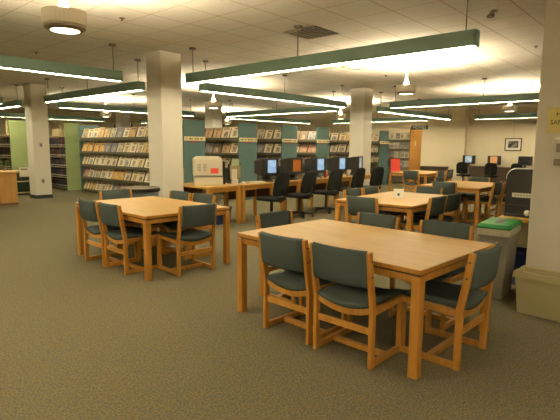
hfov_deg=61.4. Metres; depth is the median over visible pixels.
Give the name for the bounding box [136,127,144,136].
magazine
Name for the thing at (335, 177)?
office chair
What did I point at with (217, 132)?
magazine
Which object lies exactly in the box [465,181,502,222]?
chair
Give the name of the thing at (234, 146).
magazine
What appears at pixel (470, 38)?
linear light
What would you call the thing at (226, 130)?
magazine
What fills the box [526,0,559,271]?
square column
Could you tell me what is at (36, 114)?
square column
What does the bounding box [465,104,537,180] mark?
wall
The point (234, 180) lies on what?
brochure holder
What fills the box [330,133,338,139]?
magazine
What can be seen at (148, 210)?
table
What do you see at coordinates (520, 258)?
recycling bin
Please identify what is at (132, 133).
magazine
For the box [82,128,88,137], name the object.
magazine
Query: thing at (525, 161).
monitor
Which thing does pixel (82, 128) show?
display tray
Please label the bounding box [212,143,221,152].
magazine
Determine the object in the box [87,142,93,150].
magazine
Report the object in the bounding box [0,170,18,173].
countertop
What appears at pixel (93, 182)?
magazine
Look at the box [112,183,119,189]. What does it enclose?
magazine
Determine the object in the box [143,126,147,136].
magazine
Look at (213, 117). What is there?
square column
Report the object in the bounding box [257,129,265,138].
magazine
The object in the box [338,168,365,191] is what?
office chair
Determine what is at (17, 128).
book stack
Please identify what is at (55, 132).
storage box
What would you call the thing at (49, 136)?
shelf
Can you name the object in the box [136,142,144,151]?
magazine
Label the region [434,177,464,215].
chair
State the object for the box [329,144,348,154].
display tray
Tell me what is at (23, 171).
paper sign
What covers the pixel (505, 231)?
recycling bin
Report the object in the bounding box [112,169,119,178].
magazine
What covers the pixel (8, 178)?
desk
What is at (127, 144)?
magazine
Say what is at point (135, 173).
magazine
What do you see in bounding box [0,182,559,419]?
floor
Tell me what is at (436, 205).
chair
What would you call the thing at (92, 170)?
magazine
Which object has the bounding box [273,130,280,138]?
magazine
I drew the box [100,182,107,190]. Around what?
magazine
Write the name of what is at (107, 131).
magazine
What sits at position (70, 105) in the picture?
linear light
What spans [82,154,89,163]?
magazine
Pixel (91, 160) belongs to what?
magazine
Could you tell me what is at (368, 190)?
chair
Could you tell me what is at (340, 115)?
pendant
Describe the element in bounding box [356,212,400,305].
chair
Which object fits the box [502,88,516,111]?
pendant
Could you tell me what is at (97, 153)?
magazines
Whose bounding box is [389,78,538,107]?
linear light
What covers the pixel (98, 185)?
magazine
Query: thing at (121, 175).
magazine
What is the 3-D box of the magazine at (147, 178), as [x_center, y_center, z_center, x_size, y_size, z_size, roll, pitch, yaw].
[-3.598,-0.881,12.961,0.335,0.361,0.134,7,10,41]
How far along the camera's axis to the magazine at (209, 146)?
13.93 m
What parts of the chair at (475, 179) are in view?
seat, backrest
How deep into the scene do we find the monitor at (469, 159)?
19.47 m
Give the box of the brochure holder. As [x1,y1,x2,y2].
[231,169,237,183]
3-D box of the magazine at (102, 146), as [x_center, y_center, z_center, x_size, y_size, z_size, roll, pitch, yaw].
[-5.453,-1.896,14.479,0.298,0.322,0.121,7,10,41]
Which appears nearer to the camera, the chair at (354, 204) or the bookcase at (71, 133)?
the chair at (354, 204)
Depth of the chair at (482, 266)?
3.36 m
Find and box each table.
[75,196,229,280]
[122,186,159,227]
[237,219,494,379]
[335,191,460,231]
[389,170,449,191]
[420,180,505,225]
[498,215,528,247]
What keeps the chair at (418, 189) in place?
on the floor
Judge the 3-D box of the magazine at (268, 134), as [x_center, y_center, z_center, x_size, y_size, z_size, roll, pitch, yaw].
[-0.359,-2.330,14.722,0.304,0.328,0.123,7,10,41]
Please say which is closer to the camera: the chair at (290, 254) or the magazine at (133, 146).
the chair at (290, 254)
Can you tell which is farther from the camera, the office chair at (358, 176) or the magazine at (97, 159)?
the magazine at (97, 159)
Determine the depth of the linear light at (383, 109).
15.94 m
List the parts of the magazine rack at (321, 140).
panel, panel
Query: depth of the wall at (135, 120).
23.93 m
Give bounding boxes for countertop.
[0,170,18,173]
[420,166,448,181]
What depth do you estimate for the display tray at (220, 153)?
13.55 m
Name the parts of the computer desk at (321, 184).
leg, leg, modesty panel, leg, leg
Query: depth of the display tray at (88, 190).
14.84 m
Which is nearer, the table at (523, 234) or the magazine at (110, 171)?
the table at (523, 234)
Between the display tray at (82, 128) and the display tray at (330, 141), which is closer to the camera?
the display tray at (82, 128)
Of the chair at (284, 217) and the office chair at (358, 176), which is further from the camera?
the office chair at (358, 176)
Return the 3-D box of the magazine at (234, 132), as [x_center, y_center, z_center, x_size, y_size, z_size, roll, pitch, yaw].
[-1.260,-2.138,13.147,0.329,0.355,0.132,7,10,41]
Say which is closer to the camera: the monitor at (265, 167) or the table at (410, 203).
the table at (410, 203)
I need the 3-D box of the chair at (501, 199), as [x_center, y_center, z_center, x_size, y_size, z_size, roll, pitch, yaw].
[4.629,-0.227,10.143,0.614,0.836,0.516,7,10,41]
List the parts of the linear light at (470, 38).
rod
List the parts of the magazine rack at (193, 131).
panel, panel, panel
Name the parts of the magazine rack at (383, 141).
panel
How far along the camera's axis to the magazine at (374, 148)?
18.87 m
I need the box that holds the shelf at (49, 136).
[49,136,64,137]
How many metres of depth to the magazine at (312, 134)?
15.78 m
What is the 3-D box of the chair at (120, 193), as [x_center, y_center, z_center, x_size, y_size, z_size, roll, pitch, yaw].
[-2.361,0.130,7.135,0.516,0.836,0.614,-7,11,-43]
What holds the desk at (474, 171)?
on the floor
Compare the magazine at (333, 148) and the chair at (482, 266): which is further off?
the magazine at (333, 148)
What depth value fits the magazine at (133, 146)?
13.34 m
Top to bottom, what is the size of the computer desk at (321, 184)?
0.760 m
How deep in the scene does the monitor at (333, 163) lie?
12.06 m
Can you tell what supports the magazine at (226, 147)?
in the magazine rack at (246, 139)
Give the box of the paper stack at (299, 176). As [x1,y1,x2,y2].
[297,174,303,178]
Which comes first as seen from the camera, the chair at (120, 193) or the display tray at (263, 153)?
the chair at (120, 193)
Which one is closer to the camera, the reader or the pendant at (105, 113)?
the reader
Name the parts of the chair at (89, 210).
post, backrest, seat rail, post, seat, leg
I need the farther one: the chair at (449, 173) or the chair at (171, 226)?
the chair at (449, 173)
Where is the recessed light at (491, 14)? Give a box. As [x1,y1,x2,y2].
[486,10,496,17]
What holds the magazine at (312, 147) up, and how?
in the magazine rack at (321, 140)
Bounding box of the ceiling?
[0,0,545,119]
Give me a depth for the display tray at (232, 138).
13.50 m
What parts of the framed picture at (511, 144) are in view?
frame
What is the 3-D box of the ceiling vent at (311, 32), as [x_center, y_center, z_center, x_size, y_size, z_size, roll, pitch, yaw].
[0.455,-2.602,6.952,0.580,0.022,0.580,7,10,41]
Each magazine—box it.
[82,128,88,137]
[82,142,88,150]
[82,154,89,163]
[83,167,89,175]
[84,180,90,188]
[87,129,93,136]
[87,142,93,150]
[88,155,94,163]
[88,167,95,176]
[89,180,96,189]
[92,128,99,136]
[93,143,100,150]
[94,156,100,164]
[94,168,101,177]
[95,181,101,189]
[97,127,105,136]
[99,143,105,151]
[99,155,106,164]
[100,168,107,177]
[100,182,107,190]
[104,128,110,136]
[104,142,111,151]
[105,156,112,164]
[106,169,113,178]
[106,182,113,189]
[110,128,117,136]
[110,143,117,151]
[110,156,117,165]
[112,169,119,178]
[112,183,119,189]
[116,127,124,136]
[116,143,123,151]
[117,157,124,165]
[118,170,125,179]
[123,128,130,136]
[123,142,130,151]
[123,156,131,166]
[124,171,131,180]
[129,127,136,136]
[129,142,137,151]
[130,157,137,166]
[131,171,139,180]
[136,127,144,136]
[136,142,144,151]
[136,156,145,166]
[137,172,144,181]
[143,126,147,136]
[143,141,148,152]
[144,158,148,167]
[144,171,149,182]
[205,129,212,137]
[205,143,213,152]
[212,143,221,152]
[213,128,221,137]
[221,127,230,137]
[222,143,230,152]
[222,158,229,166]
[230,127,237,137]
[230,143,237,152]
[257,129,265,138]
[257,144,264,151]
[264,130,272,138]
[264,144,272,152]
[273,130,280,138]
[273,144,280,152]
[299,131,307,138]
[299,144,307,151]
[308,131,315,138]
[308,144,315,151]
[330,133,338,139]
[330,145,337,151]
[338,144,346,151]
[339,133,346,139]
[371,134,378,140]
[371,145,378,151]
[371,155,378,161]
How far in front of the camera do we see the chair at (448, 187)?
9.42 m
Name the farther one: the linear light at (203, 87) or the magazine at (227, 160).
the magazine at (227, 160)
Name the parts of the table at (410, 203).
leg, leg, leg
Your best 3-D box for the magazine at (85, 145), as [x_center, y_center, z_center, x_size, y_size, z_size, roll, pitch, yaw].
[-6.280,-2.014,15.210,0.322,0.348,0.130,7,10,41]
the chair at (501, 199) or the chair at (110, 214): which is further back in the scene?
the chair at (501, 199)
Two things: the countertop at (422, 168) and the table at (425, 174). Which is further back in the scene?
the countertop at (422, 168)
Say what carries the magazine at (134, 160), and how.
in the magazine rack at (193, 131)
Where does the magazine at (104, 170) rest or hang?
in the magazine rack at (193, 131)
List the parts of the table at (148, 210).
leg, leg, leg, leg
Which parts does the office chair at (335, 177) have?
seat, backrest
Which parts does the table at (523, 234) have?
panel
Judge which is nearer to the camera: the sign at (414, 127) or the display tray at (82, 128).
the display tray at (82, 128)
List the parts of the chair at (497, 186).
leg, rail, seat, post, backrest, post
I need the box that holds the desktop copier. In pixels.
[193,156,224,184]
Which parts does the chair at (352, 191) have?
post, backrest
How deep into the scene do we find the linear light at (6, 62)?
7.20 m
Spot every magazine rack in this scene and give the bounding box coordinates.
[78,120,205,193]
[205,123,256,199]
[257,125,296,193]
[297,127,328,189]
[328,130,349,175]
[343,131,388,184]
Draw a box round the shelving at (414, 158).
[387,128,421,184]
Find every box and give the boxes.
[52,129,64,135]
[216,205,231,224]
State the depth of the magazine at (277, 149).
14.53 m
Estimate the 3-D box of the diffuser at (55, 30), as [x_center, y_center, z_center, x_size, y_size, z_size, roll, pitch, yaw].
[-1.938,-1.627,4.259,0.242,0.028,0.242,7,10,41]
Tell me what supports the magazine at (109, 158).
in the magazine rack at (193, 131)
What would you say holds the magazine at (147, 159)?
in the magazine rack at (193, 131)
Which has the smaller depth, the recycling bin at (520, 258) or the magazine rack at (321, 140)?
the recycling bin at (520, 258)
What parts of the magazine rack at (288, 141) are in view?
panel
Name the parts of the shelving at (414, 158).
panel, panel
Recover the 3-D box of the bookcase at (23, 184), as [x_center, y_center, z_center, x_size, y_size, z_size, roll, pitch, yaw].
[-7.787,-0.823,14.253,0.330,0.745,0.720,7,10,41]
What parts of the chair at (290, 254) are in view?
post, backrest, seat rail, seat, leg, post, rail, leg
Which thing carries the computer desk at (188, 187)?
on the floor
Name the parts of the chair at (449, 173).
backrest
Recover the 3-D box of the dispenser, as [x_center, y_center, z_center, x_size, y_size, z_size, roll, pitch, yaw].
[2.585,-0.536,4.345,0.120,0.250,0.110,7,10,41]
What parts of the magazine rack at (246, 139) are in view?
panel, panel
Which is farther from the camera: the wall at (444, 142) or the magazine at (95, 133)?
the wall at (444, 142)
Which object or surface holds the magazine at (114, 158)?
in the magazine rack at (193, 131)
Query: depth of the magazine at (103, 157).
14.54 m
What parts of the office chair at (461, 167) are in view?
backrest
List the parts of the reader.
plate, edge trim, control knob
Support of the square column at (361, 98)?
on the floor
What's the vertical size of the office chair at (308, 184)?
1.018 m
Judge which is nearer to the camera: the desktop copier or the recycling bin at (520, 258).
the recycling bin at (520, 258)
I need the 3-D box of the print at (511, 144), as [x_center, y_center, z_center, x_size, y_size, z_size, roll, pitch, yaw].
[9.248,-2.600,18.720,0.380,0.270,0.004,7,10,41]
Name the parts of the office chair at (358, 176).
backrest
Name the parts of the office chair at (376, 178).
backrest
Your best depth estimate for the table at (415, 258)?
3.75 m
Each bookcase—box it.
[12,170,29,194]
[48,122,80,190]
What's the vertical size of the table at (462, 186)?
0.740 m
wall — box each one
[0,108,204,137]
[222,107,468,180]
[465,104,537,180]
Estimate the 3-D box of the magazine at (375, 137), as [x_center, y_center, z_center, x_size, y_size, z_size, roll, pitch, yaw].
[3.798,-2.856,18.809,0.310,0.335,0.125,7,10,41]
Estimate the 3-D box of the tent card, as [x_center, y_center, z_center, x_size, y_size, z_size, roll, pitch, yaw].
[1.827,-0.257,7.281,0.150,0.139,0.120,2,8,13]
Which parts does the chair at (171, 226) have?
leg, seat, seat rail, leg, rail, backrest, post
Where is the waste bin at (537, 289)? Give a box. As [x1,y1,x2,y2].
[512,265,559,321]
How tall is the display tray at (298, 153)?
0.380 m
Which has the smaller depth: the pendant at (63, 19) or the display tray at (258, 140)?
the pendant at (63, 19)
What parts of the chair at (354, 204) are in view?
post, backrest, post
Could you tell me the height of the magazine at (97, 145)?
0.322 m
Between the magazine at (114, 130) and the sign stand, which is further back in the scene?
the sign stand
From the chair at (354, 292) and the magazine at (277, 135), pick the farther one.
the magazine at (277, 135)
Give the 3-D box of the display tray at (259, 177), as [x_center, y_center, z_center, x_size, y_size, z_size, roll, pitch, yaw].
[-1.429,-1.224,15.820,4.040,0.380,0.172,7,10,41]
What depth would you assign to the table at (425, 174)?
14.65 m
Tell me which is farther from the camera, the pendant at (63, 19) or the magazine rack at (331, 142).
the magazine rack at (331, 142)
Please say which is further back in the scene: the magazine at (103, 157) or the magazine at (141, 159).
the magazine at (103, 157)
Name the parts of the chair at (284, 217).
post, backrest, post, leg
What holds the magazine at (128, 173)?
in the magazine rack at (193, 131)
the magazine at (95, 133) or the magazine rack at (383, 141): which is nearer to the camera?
the magazine at (95, 133)
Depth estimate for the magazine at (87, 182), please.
15.35 m
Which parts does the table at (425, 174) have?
leg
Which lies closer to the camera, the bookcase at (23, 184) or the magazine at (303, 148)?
the bookcase at (23, 184)
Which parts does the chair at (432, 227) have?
leg, post, leg, backrest, seat, rail, post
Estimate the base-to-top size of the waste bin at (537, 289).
0.399 m
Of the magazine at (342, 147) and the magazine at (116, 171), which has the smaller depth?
the magazine at (116, 171)
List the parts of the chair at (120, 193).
backrest, seat rail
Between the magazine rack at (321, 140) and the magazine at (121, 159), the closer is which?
the magazine at (121, 159)
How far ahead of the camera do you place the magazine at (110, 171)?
14.34 m
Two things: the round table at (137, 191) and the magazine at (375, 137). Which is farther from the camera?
the magazine at (375, 137)
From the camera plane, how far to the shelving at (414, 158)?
19.33 m
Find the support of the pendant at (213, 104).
hanging from the ceiling
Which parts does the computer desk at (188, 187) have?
modesty panel, leg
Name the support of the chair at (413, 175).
on the floor
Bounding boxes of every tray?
[80,125,182,140]
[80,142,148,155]
[81,155,183,171]
[81,169,149,185]
[82,181,139,193]
[205,127,237,140]
[205,143,237,156]
[220,157,234,170]
[222,161,224,183]
[225,171,230,182]
[257,129,280,141]
[257,143,280,155]
[257,170,280,180]
[297,131,315,141]
[297,144,315,154]
[329,133,349,142]
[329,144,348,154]
[370,165,377,173]
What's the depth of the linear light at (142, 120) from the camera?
23.14 m
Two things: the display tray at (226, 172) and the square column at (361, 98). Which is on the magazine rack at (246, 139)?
the display tray at (226, 172)
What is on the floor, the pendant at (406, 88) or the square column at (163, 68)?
the square column at (163, 68)
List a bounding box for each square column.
[23,83,52,198]
[115,112,129,126]
[146,50,183,197]
[205,102,221,127]
[349,88,372,185]
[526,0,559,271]
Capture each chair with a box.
[78,198,136,266]
[98,202,159,274]
[99,189,141,247]
[141,190,191,253]
[158,203,216,276]
[162,193,215,259]
[255,210,323,303]
[256,172,289,211]
[258,231,346,344]
[285,170,316,218]
[309,241,406,369]
[312,169,342,213]
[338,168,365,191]
[343,188,387,221]
[346,195,378,223]
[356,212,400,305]
[358,167,383,188]
[362,186,403,229]
[389,219,474,330]
[395,242,501,370]
[399,186,442,229]
[400,195,445,228]
[403,170,423,191]
[413,193,461,231]
[420,170,444,183]
[430,169,453,181]
[432,181,465,222]
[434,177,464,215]
[456,162,469,180]
[460,177,490,215]
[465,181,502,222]
[479,181,506,217]
[484,163,498,181]
[511,163,522,168]
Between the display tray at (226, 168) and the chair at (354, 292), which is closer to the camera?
the chair at (354, 292)
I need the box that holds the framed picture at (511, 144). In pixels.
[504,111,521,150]
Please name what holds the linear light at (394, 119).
hanging from the ceiling
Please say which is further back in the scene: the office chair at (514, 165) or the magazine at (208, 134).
the office chair at (514, 165)
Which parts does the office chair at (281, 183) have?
seat, backrest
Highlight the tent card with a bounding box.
[393,189,403,197]
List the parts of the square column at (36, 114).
trim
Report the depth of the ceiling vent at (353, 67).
9.81 m
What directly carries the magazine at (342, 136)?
in the magazine rack at (331, 142)
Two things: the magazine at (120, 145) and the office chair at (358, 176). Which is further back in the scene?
the magazine at (120, 145)
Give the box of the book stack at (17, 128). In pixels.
[0,120,28,169]
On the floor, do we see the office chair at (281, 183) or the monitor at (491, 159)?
the office chair at (281, 183)
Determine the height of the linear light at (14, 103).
0.595 m
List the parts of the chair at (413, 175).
backrest, seat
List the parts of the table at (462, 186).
leg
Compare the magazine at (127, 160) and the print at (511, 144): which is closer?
the magazine at (127, 160)
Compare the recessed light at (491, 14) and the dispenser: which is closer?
the dispenser
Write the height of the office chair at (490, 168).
0.957 m
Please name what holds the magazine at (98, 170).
in the magazine rack at (193, 131)
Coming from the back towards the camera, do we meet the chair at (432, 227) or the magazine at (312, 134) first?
the magazine at (312, 134)
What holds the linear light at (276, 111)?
hanging from the ceiling
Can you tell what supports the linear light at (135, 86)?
hanging from the ceiling
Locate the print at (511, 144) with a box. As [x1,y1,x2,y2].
[508,141,518,147]
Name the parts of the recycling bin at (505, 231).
lid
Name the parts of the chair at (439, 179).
backrest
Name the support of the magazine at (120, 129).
in the magazine rack at (193, 131)
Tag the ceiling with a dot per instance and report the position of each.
(224, 33)
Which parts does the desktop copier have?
output lid, paper drawer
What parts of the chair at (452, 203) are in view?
seat, post, backrest, post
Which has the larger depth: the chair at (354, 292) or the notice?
the notice
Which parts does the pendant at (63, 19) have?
stem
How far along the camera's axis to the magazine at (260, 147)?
15.01 m
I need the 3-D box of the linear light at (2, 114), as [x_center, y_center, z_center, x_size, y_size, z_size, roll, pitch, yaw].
[-9.702,-4.117,19.800,0.140,0.595,4.912,7,10,41]
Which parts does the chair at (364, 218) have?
post, backrest, post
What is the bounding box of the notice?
[547,108,559,132]
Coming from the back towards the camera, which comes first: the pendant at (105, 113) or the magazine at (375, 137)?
the magazine at (375, 137)
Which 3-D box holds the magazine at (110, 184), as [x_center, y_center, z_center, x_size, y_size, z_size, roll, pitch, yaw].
[-5.210,-0.679,14.425,0.322,0.348,0.130,7,10,41]
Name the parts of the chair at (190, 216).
leg, rail, post, seat, leg, seat rail, backrest, post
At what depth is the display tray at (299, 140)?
15.89 m
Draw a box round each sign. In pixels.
[19,167,28,176]
[411,118,427,129]
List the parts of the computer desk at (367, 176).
modesty panel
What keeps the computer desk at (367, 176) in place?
on the floor
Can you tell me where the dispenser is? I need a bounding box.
[552,138,559,165]
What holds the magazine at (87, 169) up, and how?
in the magazine rack at (193, 131)
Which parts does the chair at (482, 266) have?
leg, rail, leg, seat, post, seat rail, backrest, post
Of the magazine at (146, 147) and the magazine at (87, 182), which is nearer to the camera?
the magazine at (146, 147)
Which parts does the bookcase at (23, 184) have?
panel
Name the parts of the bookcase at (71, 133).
panel, panel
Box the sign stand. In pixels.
[391,159,399,171]
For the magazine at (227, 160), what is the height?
0.328 m
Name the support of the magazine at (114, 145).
in the magazine rack at (193, 131)
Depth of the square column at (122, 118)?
22.18 m
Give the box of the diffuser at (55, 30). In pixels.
[50,28,79,33]
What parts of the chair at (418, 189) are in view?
seat, backrest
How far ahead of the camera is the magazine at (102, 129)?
14.45 m
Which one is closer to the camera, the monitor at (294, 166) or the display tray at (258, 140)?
the monitor at (294, 166)
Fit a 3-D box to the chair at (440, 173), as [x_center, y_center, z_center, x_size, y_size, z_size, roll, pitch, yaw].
[4.647,-0.802,14.405,0.614,0.836,0.516,7,10,41]
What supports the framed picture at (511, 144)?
attached to the wall at (485, 137)
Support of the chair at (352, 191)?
on the floor
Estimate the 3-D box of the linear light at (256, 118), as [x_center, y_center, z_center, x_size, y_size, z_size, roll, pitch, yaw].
[-0.290,-4.152,20.544,0.140,0.595,5.112,7,10,41]
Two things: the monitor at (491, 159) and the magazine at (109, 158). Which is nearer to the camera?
the magazine at (109, 158)
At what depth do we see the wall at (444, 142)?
20.76 m
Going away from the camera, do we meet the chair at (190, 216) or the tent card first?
the chair at (190, 216)
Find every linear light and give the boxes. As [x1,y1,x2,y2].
[0,43,122,81]
[0,85,21,108]
[0,104,104,121]
[43,59,144,102]
[57,87,194,115]
[140,114,182,124]
[185,0,479,83]
[198,60,346,107]
[226,91,337,116]
[229,103,310,123]
[332,111,428,123]
[376,92,451,119]
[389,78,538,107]
[474,104,537,119]
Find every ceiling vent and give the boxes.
[283,26,338,39]
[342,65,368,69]
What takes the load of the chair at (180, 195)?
on the floor
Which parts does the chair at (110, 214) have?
post, backrest, seat rail, post, seat, leg, rail, leg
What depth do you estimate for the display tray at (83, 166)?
13.86 m
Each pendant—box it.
[41,0,86,34]
[100,99,110,116]
[207,93,220,108]
[223,110,230,123]
[335,108,345,118]
[396,59,415,94]
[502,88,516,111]
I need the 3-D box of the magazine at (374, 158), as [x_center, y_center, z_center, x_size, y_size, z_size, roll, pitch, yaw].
[3.793,-2.034,18.924,0.329,0.355,0.132,7,10,41]
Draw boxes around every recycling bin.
[477,217,522,298]
[512,247,526,284]
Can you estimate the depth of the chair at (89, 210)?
6.01 m
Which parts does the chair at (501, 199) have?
seat, post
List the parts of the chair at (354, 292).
post, backrest, seat rail, leg, seat, post, rail, leg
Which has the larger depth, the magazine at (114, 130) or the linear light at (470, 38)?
the magazine at (114, 130)
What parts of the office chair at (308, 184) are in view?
seat, backrest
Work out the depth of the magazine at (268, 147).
14.78 m
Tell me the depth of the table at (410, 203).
6.93 m
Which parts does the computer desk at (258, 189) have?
leg, leg, modesty panel, leg, leg, leg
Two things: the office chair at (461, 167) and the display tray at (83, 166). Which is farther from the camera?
the office chair at (461, 167)
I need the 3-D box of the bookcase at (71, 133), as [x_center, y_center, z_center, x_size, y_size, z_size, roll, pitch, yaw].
[-8.679,-2.012,17.391,4.790,2.250,0.560,7,10,41]
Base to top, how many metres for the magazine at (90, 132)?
0.322 m
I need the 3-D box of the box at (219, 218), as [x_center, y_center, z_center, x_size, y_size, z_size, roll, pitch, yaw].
[-1.171,0.097,9.306,0.284,0.336,0.364,7,10,41]
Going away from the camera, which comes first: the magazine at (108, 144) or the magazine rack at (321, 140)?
the magazine at (108, 144)
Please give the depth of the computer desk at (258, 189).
9.95 m
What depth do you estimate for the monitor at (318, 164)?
11.38 m
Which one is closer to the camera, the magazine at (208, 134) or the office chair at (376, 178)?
the office chair at (376, 178)
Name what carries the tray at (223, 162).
on the desktop copier
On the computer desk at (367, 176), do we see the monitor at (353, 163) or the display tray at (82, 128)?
the monitor at (353, 163)
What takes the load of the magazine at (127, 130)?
in the magazine rack at (193, 131)
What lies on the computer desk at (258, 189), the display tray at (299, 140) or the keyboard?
the keyboard
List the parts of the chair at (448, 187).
backrest, leg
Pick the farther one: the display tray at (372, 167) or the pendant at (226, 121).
the pendant at (226, 121)
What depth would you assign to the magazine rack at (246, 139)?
13.30 m
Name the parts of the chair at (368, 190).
backrest, seat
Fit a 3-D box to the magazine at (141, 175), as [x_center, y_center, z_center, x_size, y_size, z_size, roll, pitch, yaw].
[-3.898,-0.898,13.218,0.298,0.322,0.121,7,10,41]
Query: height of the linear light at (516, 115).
0.595 m
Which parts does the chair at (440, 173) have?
backrest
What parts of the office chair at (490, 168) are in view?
backrest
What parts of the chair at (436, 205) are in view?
rail, seat, post, backrest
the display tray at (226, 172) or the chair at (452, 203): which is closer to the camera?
the chair at (452, 203)
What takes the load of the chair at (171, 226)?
on the floor
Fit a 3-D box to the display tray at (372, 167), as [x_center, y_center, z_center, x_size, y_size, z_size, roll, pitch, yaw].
[2.445,-1.782,20.154,4.040,0.380,0.172,7,10,41]
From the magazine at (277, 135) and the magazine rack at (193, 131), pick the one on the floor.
the magazine rack at (193, 131)
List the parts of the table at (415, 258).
leg, leg, leg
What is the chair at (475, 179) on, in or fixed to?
on the floor
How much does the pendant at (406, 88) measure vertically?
0.650 m
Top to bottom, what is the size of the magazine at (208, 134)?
0.328 m
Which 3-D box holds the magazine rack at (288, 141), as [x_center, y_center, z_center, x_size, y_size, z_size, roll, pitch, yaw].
[-1.243,-1.715,15.949,4.148,2.150,0.710,7,10,41]
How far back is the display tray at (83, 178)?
13.81 m
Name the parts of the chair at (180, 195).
leg, backrest, post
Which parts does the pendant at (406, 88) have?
stem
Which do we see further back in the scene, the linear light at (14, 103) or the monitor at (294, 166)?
the linear light at (14, 103)
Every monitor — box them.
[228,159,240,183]
[254,158,278,181]
[280,157,302,179]
[304,157,325,177]
[326,156,346,176]
[347,156,362,174]
[463,155,475,165]
[487,156,500,164]
[518,156,532,167]
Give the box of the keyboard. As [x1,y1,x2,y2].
[246,181,266,183]
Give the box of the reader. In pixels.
[504,168,532,217]
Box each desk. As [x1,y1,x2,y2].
[0,170,18,205]
[183,182,240,223]
[224,180,300,222]
[283,176,351,210]
[336,174,377,202]
[468,166,510,182]

